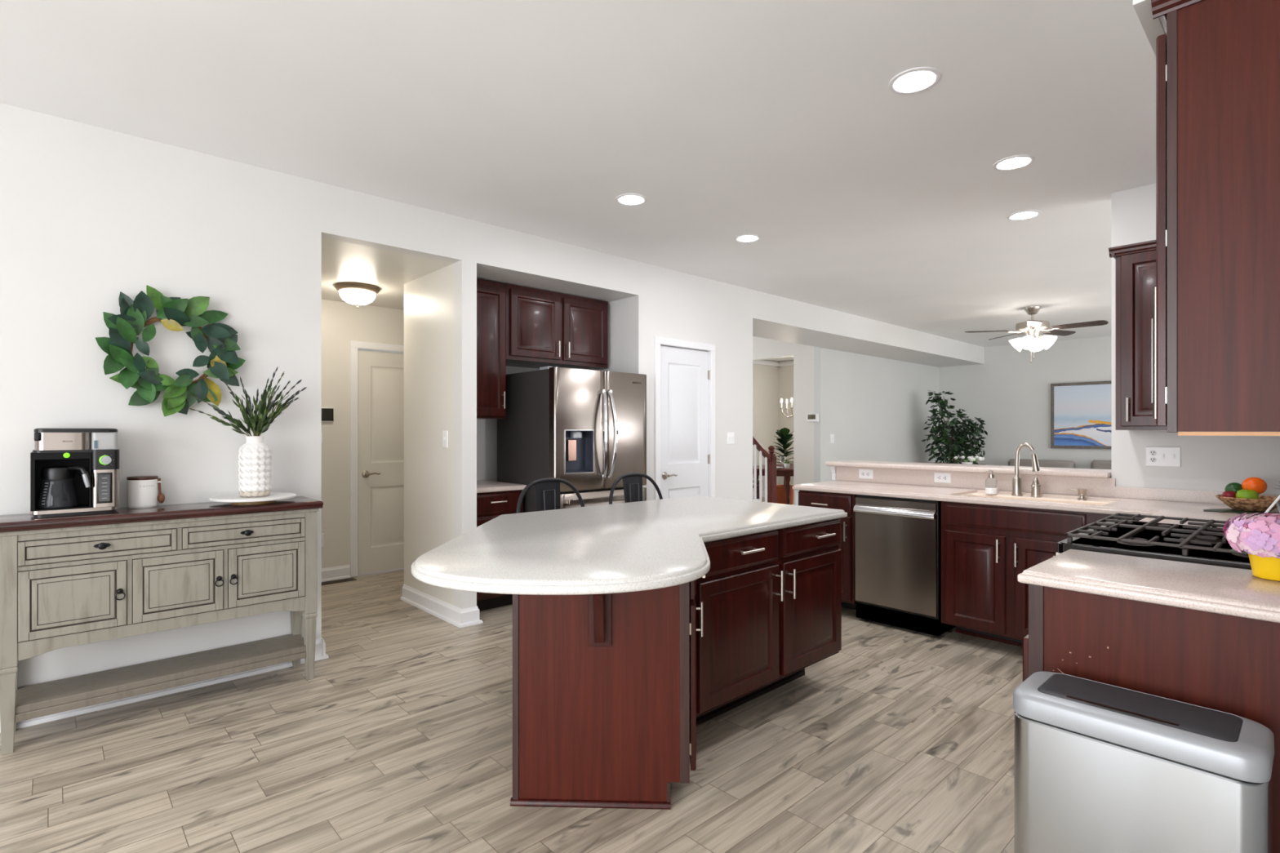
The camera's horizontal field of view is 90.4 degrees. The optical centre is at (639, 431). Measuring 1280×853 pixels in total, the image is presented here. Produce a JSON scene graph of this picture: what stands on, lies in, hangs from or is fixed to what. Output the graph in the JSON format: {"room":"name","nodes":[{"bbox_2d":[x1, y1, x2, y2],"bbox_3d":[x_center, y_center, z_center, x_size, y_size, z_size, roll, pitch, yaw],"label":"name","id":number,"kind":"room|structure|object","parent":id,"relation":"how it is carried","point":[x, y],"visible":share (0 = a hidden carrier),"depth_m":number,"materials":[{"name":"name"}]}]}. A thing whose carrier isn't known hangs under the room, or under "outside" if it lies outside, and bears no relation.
{"room":"kitchen","nodes":[
{"label":"kitchen","id":0,"kind":"room"},
{"bbox_2d":[0,102,752,687],"bbox_3d":[-1.979,-0.065,3.621,8.430,2.750,0.110,0,0,-43],"label":"wall","id":1,"kind":"structure","parent":0,"point":[90,215],"depth_m":3.30,"materials":[{"name":"paint"}]},
{"bbox_2d":[0,637,328,733],"bbox_3d":[-3.453,1.252,2.232,4.380,0.115,0.140,0,0,-43],"label":"baseboard","id":2,"kind":"structure","parent":1,"relation":"attached to","point":[320,646],"depth_m":3.16,"materials":[{"name":"white wood"}]},
{"bbox_2d":[95,284,245,416],"bbox_3d":[-2.298,-0.392,3.146,0.608,0.640,0.115,0,0,-43],"label":"wreath","id":3,"kind":"object","parent":1,"relation":"attached to","point":[220,340],"visible":1,"depth_m":3.12,"materials":[{"name":"green plant"}]},
{"bbox_2d":[654,336,715,499],"bbox_3d":[0.412,0.242,5.778,0.798,2.135,0.101,0,0,-43],"label":"door","id":4,"kind":"structure","parent":1,"relation":"in","point":[685,379],"depth_m":5.78,"materials":[{"name":"white"}]},
{"bbox_2d":[726,432,734,444],"bbox_3d":[0.888,0.067,6.198,0.116,0.118,0.018,0,0,-43],"label":"light switch","id":5,"kind":"object","parent":1,"relation":"attached to","point":[730,436],"visible":1,"depth_m":6.19,"materials":[{"name":"white plastic"}]},
{"bbox_2d":[752,289,984,367],"bbox_3d":[3.259,-1.297,8.929,6.470,0.286,0.755,0,0,-43],"label":"beam","id":6,"kind":"structure","parent":1,"relation":"attached to","point":[776,317],"depth_m":8.08,"materials":[{"name":"paint"}]},
{"bbox_2d":[404,263,453,605],"bbox_3d":[-1.521,-0.065,4.699,0.110,2.750,0.845,0,0,-43],"label":"wall pillar","id":7,"kind":"structure","parent":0,"point":[428,299],"depth_m":4.64,"materials":[{"name":"paint"}]},
{"bbox_2d":[400,584,482,628],"bbox_3d":[-1.473,1.252,4.648,0.170,0.115,0.985,0,0,-43],"label":"baseboard","id":8,"kind":"structure","parent":7,"relation":"attached to","point":[458,617],"depth_m":4.46,"materials":[{"name":"white wood"}]},
{"bbox_2d":[442,431,448,448],"bbox_3d":[-1.365,0.054,4.438,0.018,0.118,0.072,0,0,-43],"label":"light switch","id":9,"kind":"object","parent":7,"relation":"attached to","point":[445,433],"visible":1,"depth_m":4.43,"materials":[{"name":"white plastic"}]},
{"bbox_2d":[321,237,628,310],"bbox_3d":[-1.739,-1.297,5.213,2.750,0.286,1.895,0,0,-43],"label":"ceiling","id":10,"kind":"structure","parent":0,"point":[341,261],"depth_m":4.67,"materials":[{"name":"paint"}]},
{"bbox_2d":[334,282,380,307],"bbox_3d":[-2.255,-1.070,5.071,0.336,0.168,0.336,0,0,-43],"label":"flush ceiling light","id":11,"kind":"object","parent":10,"relation":"attached to","point":[358,294],"visible":1,"depth_m":4.97,"materials":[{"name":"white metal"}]},
{"bbox_2d":[321,297,630,568],"bbox_3d":[-1.773,-0.065,5.250,2.950,2.750,1.995,0,0,-43],"label":"wall","id":12,"kind":"structure","parent":0,"point":[342,322],"depth_m":5.62,"materials":[{"name":"paint"}]},
{"bbox_2d":[321,408,333,422],"bbox_3d":[-2.756,-0.145,5.545,0.150,0.120,0.024,0,0,-43],"label":"thermostat","id":13,"kind":"object","parent":12,"relation":"attached to","point":[327,414],"visible":0.63,"depth_m":5.55,"materials":[{"name":"black plastic"}]},
{"bbox_2d":[321,564,351,582],"bbox_3d":[-2.354,1.252,4.641,1.070,0.115,1.895,0,0,-43],"label":"baseboard","id":14,"kind":"structure","parent":12,"relation":"attached to","point":[329,574],"depth_m":5.61,"materials":[{"name":"white wood"}]},
{"bbox_2d":[350,340,404,577],"bbox_3d":[-2.261,0.247,6.032,0.948,2.126,0.101,0,0,-43],"label":"door","id":15,"kind":"structure","parent":12,"relation":"in","point":[376,377],"depth_m":5.87,"materials":[{"name":"paint"}]},
{"bbox_2d":[476,279,506,419],"bbox_3d":[-1.332,-0.620,4.904,0.435,1.040,0.511,0,0,-43],"label":"upper cabinet","id":16,"kind":"object","parent":12,"relation":"attached to","point":[491,295],"visible":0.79,"depth_m":4.80,"materials":[{"name":"brown wood"}]},
{"bbox_2d":[505,283,607,369],"bbox_3d":[-0.796,-0.853,5.403,1.025,0.585,0.511,0,0,-43],"label":"upper cabinet","id":17,"kind":"object","parent":12,"relation":"attached to","point":[544,328],"visible":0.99,"depth_m":5.22,"materials":[{"name":"brown wood"}]},
{"bbox_2d":[0,497,1022,852],"bbox_3d":[1.482,1.370,4.722,15.200,0.120,11.100,0,0,-43],"label":"floor","id":18,"kind":"structure","parent":0,"point":[899,740],"depth_m":2.54,"materials":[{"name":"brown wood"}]},
{"bbox_2d":[0,496,323,755],"bbox_3d":[-2.242,0.838,3.060,1.236,0.945,0.347,0,0,-43],"label":"sideboard","id":19,"kind":"object","parent":18,"relation":"on","point":[66,581],"visible":1,"depth_m":2.88,"materials":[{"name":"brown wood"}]},
{"bbox_2d":[30,428,119,517],"bbox_3d":[-2.518,0.175,2.834,0.293,0.379,0.250,0,0,-43],"label":"coffee maker","id":20,"kind":"object","parent":19,"relation":"on","point":[73,471],"visible":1,"depth_m":2.79,"materials":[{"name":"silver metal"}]},
{"bbox_2d":[34,432,90,450],"bbox_3d":[-2.558,0.043,2.816,0.182,0.076,0.203,0,0,-43],"label":"panel","id":21,"kind":"object","parent":20,"relation":"on","point":[42,441],"depth_m":2.74,"materials":[{"name":"silver metal"}]},
{"bbox_2d":[126,475,164,508],"bbox_3d":[-2.387,0.290,3.068,0.145,0.149,0.119,0,0,-43],"label":"coffee canister","id":22,"kind":"object","parent":19,"relation":"on","point":[142,491],"visible":1,"depth_m":3.02,"materials":[{"name":"white ceramic"}]},
{"bbox_2d":[14,634,306,722],"bbox_3d":[-2.248,1.159,3.067,1.152,0.062,0.280,0,0,-43],"label":"shelf","id":23,"kind":"object","parent":19,"relation":"attached to","point":[52,697],"depth_m":2.96,"materials":[{"name":"grey wood"}]},
{"bbox_2d":[208,492,296,504],"bbox_3d":[-1.987,0.348,3.270,0.384,0.034,0.384,0,0,-43],"label":"serving platter","id":24,"kind":"object","parent":19,"relation":"on","point":[234,499],"visible":0.81,"depth_m":3.19,"materials":[{"name":"white ceramic"}]},
{"bbox_2d":[237,435,271,497],"bbox_3d":[-1.993,0.179,3.288,0.152,0.312,0.152,0,0,-43],"label":"vase","id":25,"kind":"object","parent":24,"relation":"on","point":[254,456],"visible":1,"depth_m":3.23,"materials":[{"name":"white ceramic"}]},
{"bbox_2d":[188,366,306,435],"bbox_3d":[-2.002,-0.147,3.271,0.536,0.397,0.103,0,0,-43],"label":"bunch","id":26,"kind":"object","parent":25,"relation":"in","point":[260,423],"visible":0.97,"depth_m":3.29,"materials":[{"name":"green plant"}]},
{"bbox_2d":[321,577,356,585],"bbox_3d":[-2.649,1.306,5.524,0.320,0.009,0.100,0,0,-43],"label":"floor vent","id":27,"kind":"object","parent":18,"relation":"in","point":[341,580],"visible":0.88,"depth_m":5.52,"materials":[{"name":"brown"}]},
{"bbox_2d":[476,489,523,611],"bbox_3d":[-1.250,0.874,4.841,0.470,0.872,0.686,0,0,-43],"label":"base cabinet","id":28,"kind":"object","parent":18,"relation":"on","point":[490,505],"visible":0.14,"depth_m":4.63,"materials":[{"name":"brown wood"}]},
{"bbox_2d":[476,480,526,493],"bbox_3d":[-1.253,0.420,4.866,0.502,0.036,0.675,0,0,-43],"label":"countertop","id":29,"kind":"structure","parent":28,"relation":"on","point":[482,486],"depth_m":4.70,"materials":[{"name":"stone"}]},
{"bbox_2d":[515,477,584,513],"bbox_3d":[-0.367,0.784,3.386,0.422,1.052,0.485,0,0,44],"label":"counter stool","id":30,"kind":"object","parent":18,"relation":"on","point":[547,490],"visible":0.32,"depth_m":3.52,"materials":[{"name":"black metal"}]},
{"bbox_2d":[497,366,646,512],"bbox_3d":[-0.523,0.417,5.131,0.910,1.785,0.910,0,0,-43],"label":"refrigerator","id":31,"kind":"object","parent":18,"relation":"on","point":[586,428],"visible":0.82,"depth_m":4.81,"materials":[{"name":"grey metal"}]},
{"bbox_2d":[510,574,705,809],"bbox_3d":[-0.183,0.877,2.429,0.682,0.866,0.812,0,0,-43],"label":"base cabinet","id":32,"kind":"object","parent":18,"relation":"on","point":[604,686],"visible":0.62,"depth_m":2.22,"materials":[{"name":"brown wood"}]},
{"bbox_2d":[608,472,662,504],"bbox_3d":[0.099,0.784,3.819,0.422,1.052,0.485,0,0,44],"label":"counter stool","id":33,"kind":"object","parent":18,"relation":"on","point":[633,482],"visible":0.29,"depth_m":3.95,"materials":[{"name":"black metal"}]},
{"bbox_2d":[752,435,776,502],"bbox_3d":[1.179,0.161,8.331,1.950,2.298,0.100,0,0,-43],"label":"stair railing","id":34,"kind":"object","parent":18,"relation":"on","point":[771,458],"visible":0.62,"depth_m":8.87,"materials":[{"name":"brown wood"}]},
{"bbox_2d":[694,518,841,725],"bbox_3d":[0.426,0.877,3.109,1.133,0.866,0.666,0,0,-43],"label":"base cabinet","id":35,"kind":"object","parent":18,"relation":"on","point":[771,600],"visible":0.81,"depth_m":2.85,"materials":[{"name":"brown wood"}]},
{"bbox_2d":[411,495,847,595],"bbox_3d":[0.037,0.424,2.767,2.223,0.039,1.476,0,0,-43],"label":"countertop","id":36,"kind":"structure","parent":35,"relation":"on","point":[656,544],"depth_m":2.27,"materials":[{"name":"white stone"}]},
{"bbox_2d":[752,463,793,504],"bbox_3d":[2.506,0.943,10.451,1.900,0.735,1.240,0,0,-43],"label":"dining table","id":37,"kind":"object","parent":18,"relation":"on","point":[787,473],"visible":0.27,"depth_m":9.81,"materials":[{"name":"brown wood"}]},
{"bbox_2d":[783,460,790,468],"bbox_3d":[2.302,0.509,9.944,0.123,0.132,0.129,0,0,-21],"label":"herb pot","id":38,"kind":"object","parent":37,"relation":"on","point":[787,464],"visible":1,"depth_m":9.91,"materials":[{"name":"white ceramic"}]},
{"bbox_2d":[773,427,793,504],"bbox_3d":[2.591,0.621,11.397,0.540,1.378,0.571,0,0,-43],"label":"leaf plant","id":39,"kind":"object","parent":18,"relation":"on","point":[783,433],"visible":0.63,"depth_m":11.29,"materials":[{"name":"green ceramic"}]},
{"bbox_2d":[795,489,856,609],"bbox_3d":[1.524,0.872,4.772,0.641,0.876,0.473,0,0,-43],"label":"base cabinet","id":40,"kind":"object","parent":18,"relation":"on","point":[846,502],"visible":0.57,"depth_m":4.45,"materials":[{"name":"brown wood"}]},
{"bbox_2d":[853,494,956,635],"bbox_3d":[1.879,0.876,4.382,0.621,0.868,0.557,0,0,-43],"label":"dishwasher","id":41,"kind":"object","parent":18,"relation":"on","point":[898,540],"visible":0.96,"depth_m":4.17,"materials":[{"name":"silver metal"}]},
{"bbox_2d":[912,462,985,465],"bbox_3d":[3.910,0.863,8.206,0.400,0.895,0.900,0,0,-43],"label":"console table","id":42,"kind":"object","parent":18,"relation":"on","point":[913,462],"visible":0.14,"depth_m":8.30,"materials":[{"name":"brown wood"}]},
{"bbox_2d":[953,455,984,464],"bbox_3d":[4.126,0.360,7.981,0.207,0.110,0.349,0,0,-43],"label":"flower arrangement","id":43,"kind":"object","parent":42,"relation":"on","point":[971,459],"visible":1,"depth_m":7.94,"materials":[{"name":"white plant"}]},
{"bbox_2d":[920,390,987,464],"bbox_3d":[5.095,0.319,10.311,0.964,1.983,0.821,0,0,28],"label":"ficus tree","id":44,"kind":"object","parent":18,"relation":"on","point":[958,437],"visible":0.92,"depth_m":10.24,"materials":[{"name":"green plant"}]},
{"bbox_2d":[1008,458,1075,468],"bbox_3d":[6.095,0.850,9.828,0.910,0.800,0.970,0,0,-43],"label":"sofa","id":45,"kind":"object","parent":18,"relation":"on","point":[1028,463],"visible":0.04,"depth_m":9.90,"materials":[{"name":"grey fabric"}]},
{"bbox_2d":[941,501,1145,647],"bbox_3d":[2.437,0.872,3.790,0.641,0.876,1.035,0,0,-43],"label":"base cabinet","id":46,"kind":"object","parent":18,"relation":"on","point":[985,548],"visible":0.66,"depth_m":3.76,"materials":[{"name":"brown wood"}]},
{"bbox_2d":[792,480,1279,528],"bbox_3d":[2.074,0.415,3.732,1.269,0.038,2.755,0,0,-43],"label":"countertop","id":47,"kind":"structure","parent":46,"relation":"on","point":[1122,505],"depth_m":3.68,"materials":[{"name":"stone"}]},
{"bbox_2d":[1011,442,1040,496],"bbox_3d":[2.447,0.240,4.028,0.064,0.339,0.164,0,0,-43],"label":"kitchen faucet","id":48,"kind":"object","parent":47,"relation":"on","point":[1016,479],"visible":1,"depth_m":4.04,"materials":[{"name":"silver metal"}]},
{"bbox_2d":[959,492,1115,505],"bbox_3d":[2.379,0.507,3.849,0.473,0.194,0.798,0,0,-43],"label":"sink","id":49,"kind":"object","parent":47,"relation":"in","point":[1095,502],"visible":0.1,"depth_m":3.93,"materials":[{"name":"beige ceramic"}]},
{"bbox_2d":[985,470,997,494],"bbox_3d":[2.292,0.331,4.144,0.070,0.158,0.070,0,0,-43],"label":"soap bottle","id":50,"kind":"object","parent":49,"relation":"on","point":[991,483],"visible":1,"depth_m":4.12,"materials":[{"name":"clear glass"}]},
{"bbox_2d":[1030,476,1041,497],"bbox_3d":[2.486,0.347,3.987,0.060,0.124,0.060,0,0,-43],"label":"sprayer","id":51,"kind":"object","parent":49,"relation":"on","point":[1036,486],"visible":1,"depth_m":3.97,"materials":[{"name":"silver metal"}]},
{"bbox_2d":[1065,488,1087,500],"bbox_3d":[2.631,0.377,3.831,0.048,0.066,0.109,0,0,-43],"label":"soap dispenser","id":52,"kind":"object","parent":49,"relation":"on","point":[1082,492],"visible":1,"depth_m":3.79,"materials":[{"name":"silver metal"}]},
{"bbox_2d":[1203,508,1279,514],"bbox_3d":[2.948,0.393,3.106,0.327,0.003,0.220,0,0,11],"label":"placemat","id":53,"kind":"object","parent":47,"relation":"on","point":[1211,509],"visible":0.68,"depth_m":3.12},
{"bbox_2d":[1215,494,1279,511],"bbox_3d":[3.042,0.359,3.161,0.264,0.066,0.264,0,0,-43],"label":"fruit basket","id":54,"kind":"object","parent":53,"relation":"on","point":[1261,504],"visible":0.79,"depth_m":3.10,"materials":[{"name":"wicker"}]},
{"bbox_2d":[1222,490,1235,497],"bbox_3d":[2.964,0.322,3.192,0.056,0.051,0.056,0,0,-43],"label":"apple","id":55,"kind":"object","parent":54,"relation":"in","point":[1226,494],"visible":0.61,"depth_m":3.18,"materials":[{"name":"red food"}]},
{"bbox_2d":[1224,482,1243,493],"bbox_3d":[3.012,0.298,3.215,0.076,0.078,0.076,0,0,-43],"label":"avocado","id":56,"kind":"object","parent":54,"relation":"in","point":[1233,486],"visible":0.52,"depth_m":3.20,"materials":[{"name":"green food"}]},
{"bbox_2d":[1235,488,1258,499],"bbox_3d":[2.991,0.320,3.127,0.084,0.076,0.084,0,0,-43],"label":"apple","id":57,"kind":"object","parent":54,"relation":"in","point":[1243,494],"visible":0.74,"depth_m":3.10,"materials":[{"name":"green food"}]},
{"bbox_2d":[1241,477,1266,494],"bbox_3d":[3.046,0.270,3.148,0.092,0.086,0.092,0,0,-43],"label":"orange","id":58,"kind":"object","parent":54,"relation":"in","point":[1258,485],"visible":0.77,"depth_m":3.12,"materials":[{"name":"orange food"}]},
{"bbox_2d":[1262,493,1279,513],"bbox_3d":[2.715,0.322,2.726,0.230,0.152,0.098,0,0,-43],"label":"tablet","id":59,"kind":"object","parent":47,"relation":"on","point":[1275,501],"visible":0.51,"depth_m":2.65,"materials":[{"name":"white plastic"}]},
{"bbox_2d":[1090,460,1111,469],"bbox_3d":[7.184,0.840,8.656,0.910,0.820,1.920,0,0,-43],"label":"sofa","id":60,"kind":"object","parent":18,"relation":"on","point":[1096,464],"visible":0.08,"depth_m":9.39,"materials":[{"name":"grey fabric"}]},
{"bbox_2d":[1012,671,1274,852],"bbox_3d":[1.165,0.976,1.499,0.238,0.668,0.466,0,0,-43],"label":"trash can","id":61,"kind":"object","parent":18,"relation":"on","point":[1100,767],"visible":1,"depth_m":1.42,"materials":[{"name":"silver plastic"}]},
{"bbox_2d":[1022,584,1279,852],"bbox_3d":[1.484,0.872,1.773,0.476,0.876,0.686,0,0,-43],"label":"base cabinet","id":62,"kind":"object","parent":18,"relation":"on","point":[1220,662],"visible":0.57,"depth_m":1.60,"materials":[{"name":"brown wood"}]},
{"bbox_2d":[1017,549,1279,622],"bbox_3d":[1.489,0.415,1.754,0.502,0.038,0.652,0,0,-43],"label":"countertop","id":63,"kind":"structure","parent":62,"relation":"on","point":[1229,591],"depth_m":1.70,"materials":[{"name":"stone"}]},
{"bbox_2d":[1222,512,1279,581],"bbox_3d":[1.716,0.308,1.709,0.215,0.176,0.218,0,0,34],"label":"hydrangea","id":64,"kind":"object","parent":63,"relation":"on","point":[1255,534],"visible":1,"depth_m":1.69,"materials":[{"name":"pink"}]},
{"bbox_2d":[1053,512,1251,569],"bbox_3d":[1.966,0.830,2.261,0.876,0.960,0.736,0,0,-43],"label":"gas range","id":65,"kind":"object","parent":18,"relation":"on","point":[1205,544],"visible":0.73,"depth_m":2.17,"materials":[{"name":"black metal"}]},
{"bbox_2d":[0,0,1155,361],"bbox_3d":[1.482,-1.490,4.722,15.200,0.100,11.100,0,0,-43],"label":"ceiling","id":66,"kind":"structure","parent":0,"point":[781,122],"depth_m":2.91,"materials":[{"name":"paint"}]},
{"bbox_2d":[615,193,647,205],"bbox_3d":[-0.054,-1.436,3.938,0.196,0.008,0.196,0,0,-43],"label":"recessed light","id":67,"kind":"object","parent":66,"relation":"in","point":[628,199],"visible":1,"depth_m":3.92,"materials":[{"name":"white"}]},
{"bbox_2d":[619,195,642,204],"bbox_3d":[-0.054,-1.433,3.938,0.142,0.004,0.142,0,0,-43],"label":"diffuser","id":68,"kind":"object","parent":67,"relation":"attached to","point":[623,199],"depth_m":3.93,"materials":[{"name":"white plastic"}]},
{"bbox_2d":[733,234,760,242],"bbox_3d":[0.800,-1.436,4.727,0.196,0.008,0.196,0,0,-43],"label":"recessed light","id":69,"kind":"object","parent":66,"relation":"in","point":[744,237],"visible":1,"depth_m":4.71,"materials":[{"name":"white plastic"}]},
{"bbox_2d":[737,235,757,241],"bbox_3d":[0.800,-1.433,4.727,0.142,0.004,0.142,0,0,-43],"label":"diffuser","id":70,"kind":"object","parent":69,"relation":"attached to","point":[740,238],"depth_m":4.72,"materials":[{"name":"white plastic"}]},
{"bbox_2d":[779,398,793,417],"bbox_3d":[2.576,-0.805,10.420,0.555,1.270,0.552,0,0,-43],"label":"chandelier","id":71,"kind":"object","parent":66,"relation":"hanging from","point":[781,401],"visible":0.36,"depth_m":10.42,"materials":[{"name":"silver metal"}]},
{"bbox_2d":[888,66,940,93],"bbox_3d":[1.126,-1.436,2.605,0.196,0.008,0.196,0,0,-43],"label":"recessed light","id":72,"kind":"object","parent":66,"relation":"in","point":[914,80],"visible":1,"depth_m":2.59,"materials":[{"name":"white plastic"}]},
{"bbox_2d":[895,71,933,90],"bbox_3d":[1.126,-1.433,2.605,0.142,0.004,0.142,0,0,-43],"label":"diffuser","id":73,"kind":"object","parent":72,"relation":"attached to","point":[909,81],"depth_m":2.60,"materials":[{"name":"white plastic"}]},
{"bbox_2d":[992,154,1035,170],"bbox_3d":[2.000,-1.436,3.399,0.196,0.008,0.196,0,0,-43],"label":"recessed light","id":74,"kind":"object","parent":66,"relation":"in","point":[1016,162],"visible":1,"depth_m":3.38,"materials":[{"name":"white plastic"}]},
{"bbox_2d":[998,157,1029,168],"bbox_3d":[2.000,-1.433,3.399,0.142,0.004,0.142,0,0,-43],"label":"diffuser","id":75,"kind":"object","parent":74,"relation":"attached to","point":[1011,162],"depth_m":3.39,"materials":[{"name":"white plastic"}]},
{"bbox_2d":[1006,209,1040,220],"bbox_3d":[2.551,-1.436,4.222,0.196,0.008,0.196,0,0,-43],"label":"recessed light","id":76,"kind":"object","parent":66,"relation":"in","point":[1028,214],"visible":1,"depth_m":4.21,"materials":[{"name":"white plastic"}]},
{"bbox_2d":[1011,212,1035,219],"bbox_3d":[2.551,-1.433,4.222,0.142,0.004,0.142,0,0,-43],"label":"diffuser","id":77,"kind":"object","parent":76,"relation":"attached to","point":[1020,215],"depth_m":4.22,"materials":[{"name":"white plastic"}]},
{"bbox_2d":[964,306,1108,362],"bbox_3d":[4.593,-1.120,7.327,1.382,0.640,1.326,0,0,-43],"label":"ceiling fan","id":78,"kind":"object","parent":66,"relation":"hanging from","point":[1032,328],"visible":1,"depth_m":7.29,"materials":[{"name":"silver metal"}]},
{"bbox_2d":[752,360,777,492],"bbox_3d":[0.703,-0.065,11.165,5.970,2.750,0.100,0,0,-43],"label":"wall","id":79,"kind":"structure","parent":0,"point":[765,378],"depth_m":12.77,"materials":[{"name":"paint"}]},
{"bbox_2d":[752,360,793,367],"bbox_3d":[2.667,-1.375,10.976,3.150,0.090,2.850,0,0,-43],"label":"trim","id":80,"kind":"structure","parent":79,"relation":"attached to","point":[757,362],"depth_m":12.79,"materials":[{"name":"white wood"}]},
{"bbox_2d":[752,336,813,505],"bbox_3d":[1.476,-0.065,9.870,0.100,2.750,2.850,0,0,-43],"label":"wall","id":81,"kind":"structure","parent":0,"point":[763,348],"depth_m":8.95,"materials":[{"name":"paint"}]},
{"bbox_2d":[807,413,818,422],"bbox_3d":[2.391,-0.190,8.788,0.033,0.110,0.170,0,0,-43],"label":"thermostat","id":82,"kind":"object","parent":81,"relation":"attached to","point":[811,417],"visible":1,"depth_m":8.77,"materials":[{"name":"white plastic"}]},
{"bbox_2d":[777,360,793,485],"bbox_3d":[3.857,-0.065,12.082,0.100,2.750,2.850,0,0,-43],"label":"wall","id":83,"kind":"structure","parent":0,"point":[785,374],"depth_m":12.96,"materials":[{"name":"paint"}]},
{"bbox_2d":[813,346,938,482],"bbox_3d":[3.891,-0.065,10.100,3.950,2.750,0.100,0,0,-43],"label":"wall","id":84,"kind":"structure","parent":0,"point":[875,408],"depth_m":9.63,"materials":[{"name":"paint"}]},
{"bbox_2d":[830,434,834,443],"bbox_3d":[2.704,0.100,8.916,0.100,0.130,0.018,0,0,-43],"label":"light switch","id":85,"kind":"object","parent":84,"relation":"attached to","point":[832,436],"visible":1,"depth_m":8.91,"materials":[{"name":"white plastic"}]},
{"bbox_2d":[938,335,1111,468],"bbox_3d":[7.995,-0.065,8.658,0.100,2.750,7.800,0,0,-43],"label":"wall","id":86,"kind":"structure","parent":0,"point":[1011,393],"depth_m":10.43,"materials":[{"name":"paint"}]},
{"bbox_2d":[1050,381,1111,448],"bbox_3d":[7.010,-0.247,9.599,0.039,1.025,1.380,0,0,-43],"label":"painting","id":87,"kind":"object","parent":86,"relation":"attached to","point":[1081,411],"visible":0.51,"depth_m":9.81,"materials":[{"name":"fabric"}]},
{"bbox_2d":[834,183,1279,504],"bbox_3d":[3.586,-0.065,3.141,0.130,2.750,5.720,0,0,-43],"label":"wall","id":88,"kind":"structure","parent":0,"point":[1208,463],"depth_m":3.67,"materials":[{"name":"paint"}]},
{"bbox_2d":[830,466,835,479],"bbox_3d":[1.620,0.345,5.229,0.168,0.129,0.055,0,0,-43],"label":"trim","id":89,"kind":"structure","parent":88,"relation":"attached to","point":[833,468],"depth_m":5.17,"materials":[{"name":"white paint"}]},
{"bbox_2d":[824,460,1111,478],"bbox_3d":[2.280,0.262,4.601,0.375,0.036,1.884,0,0,-43],"label":"bar ledge","id":90,"kind":"object","parent":88,"relation":"on","point":[1045,471],"visible":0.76,"depth_m":4.39,"materials":[{"name":"stone"}]},
{"bbox_2d":[835,466,1278,504],"bbox_3d":[2.537,0.338,4.162,0.015,0.114,2.753,0,0,-43],"label":"backsplash","id":91,"kind":"structure","parent":88,"relation":"attached to","point":[1095,486],"depth_m":4.08,"materials":[{"name":"stone"}]},
{"bbox_2d":[858,469,873,479],"bbox_3d":[1.769,0.334,4.974,0.012,0.074,0.118,0,0,-43],"label":"wall outlet","id":92,"kind":"object","parent":91,"relation":"attached to","point":[863,473],"visible":1,"depth_m":4.97,"materials":[{"name":"white plastic"}]},
{"bbox_2d":[933,472,951,483],"bbox_3d":[2.165,0.332,4.547,0.012,0.074,0.118,0,0,-43],"label":"wall outlet","id":93,"kind":"object","parent":91,"relation":"attached to","point":[941,477],"visible":1,"depth_m":4.54,"materials":[{"name":"white plastic"}]},
{"bbox_2d":[1108,240,1166,430],"bbox_3d":[2.922,-0.515,3.469,0.395,1.014,0.524,0,0,-43],"label":"upper cabinet","id":94,"kind":"object","parent":88,"relation":"attached to","point":[1135,263],"visible":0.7,"depth_m":3.47,"materials":[{"name":"brown wood"}]},
{"bbox_2d":[1133,0,1164,56],"bbox_3d":[2.363,-1.258,2.378,2.700,0.365,0.387,0,0,-43],"label":"trim","id":95,"kind":"structure","parent":88,"relation":"attached to","point":[1153,28],"depth_m":1.67,"materials":[{"name":"paint"}]},
{"bbox_2d":[1146,446,1181,466],"bbox_3d":[3.009,0.145,3.653,0.018,0.115,0.158,0,0,-43],"label":"switch plate","id":96,"kind":"object","parent":88,"relation":"attached to","point":[1159,456],"visible":1,"depth_m":3.65,"materials":[{"name":"white plastic"}]},
{"bbox_2d":[1149,450,1156,455],"bbox_3d":[2.977,0.125,3.686,0.004,0.033,0.033,0,0,-43],"label":"socket","id":97,"kind":"object","parent":96,"relation":"attached to","point":[1151,452],"depth_m":3.68,"materials":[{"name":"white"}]},
{"bbox_2d":[1149,457,1156,462],"bbox_3d":[2.977,0.165,3.686,0.004,0.033,0.033,0,0,-43],"label":"socket","id":98,"kind":"object","parent":96,"relation":"attached to","point":[1152,460],"depth_m":3.68,"materials":[{"name":"white plastic"}]},
{"bbox_2d":[1248,553,1279,581],"bbox_3d":[1.715,0.358,1.710,0.120,0.076,0.120,0,0,-43],"label":"pot","id":99,"kind":"object","parent":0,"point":[1265,566],"depth_m":1.69,"materials":[{"name":"yellow ceramic"}]},
{"bbox_3d":[2.273,-0.065,1.962,3.400,2.750,0.100,0,0,-43],"label":"wall","id":100,"kind":"structure","parent":0,"visible":0},
{"bbox_2d":[1151,0,1279,435],"bbox_3d":[1.559,-0.532,1.629,0.498,1.084,0.379,0,0,-43],"label":"upper cabinet","id":101,"kind":"object","parent":100,"relation":"attached to","point":[1218,61],"visible":1,"depth_m":1.50,"materials":[{"name":"brown wood"}]},
{"bbox_3d":[2.099,-0.748,2.105,0.900,0.575,0.340,0,0,-43],"label":"upper cabinet","id":102,"kind":"object","parent":100,"relation":"attached to","visible":0},
{"bbox_2d":[1151,286,1155,418],"bbox_3d":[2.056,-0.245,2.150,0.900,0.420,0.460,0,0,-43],"label":"handle","id":103,"kind":"object","parent":102,"relation":"attached to","point":[1153,319],"visible":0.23,"depth_m":1.98,"materials":[{"name":"silver metal"}]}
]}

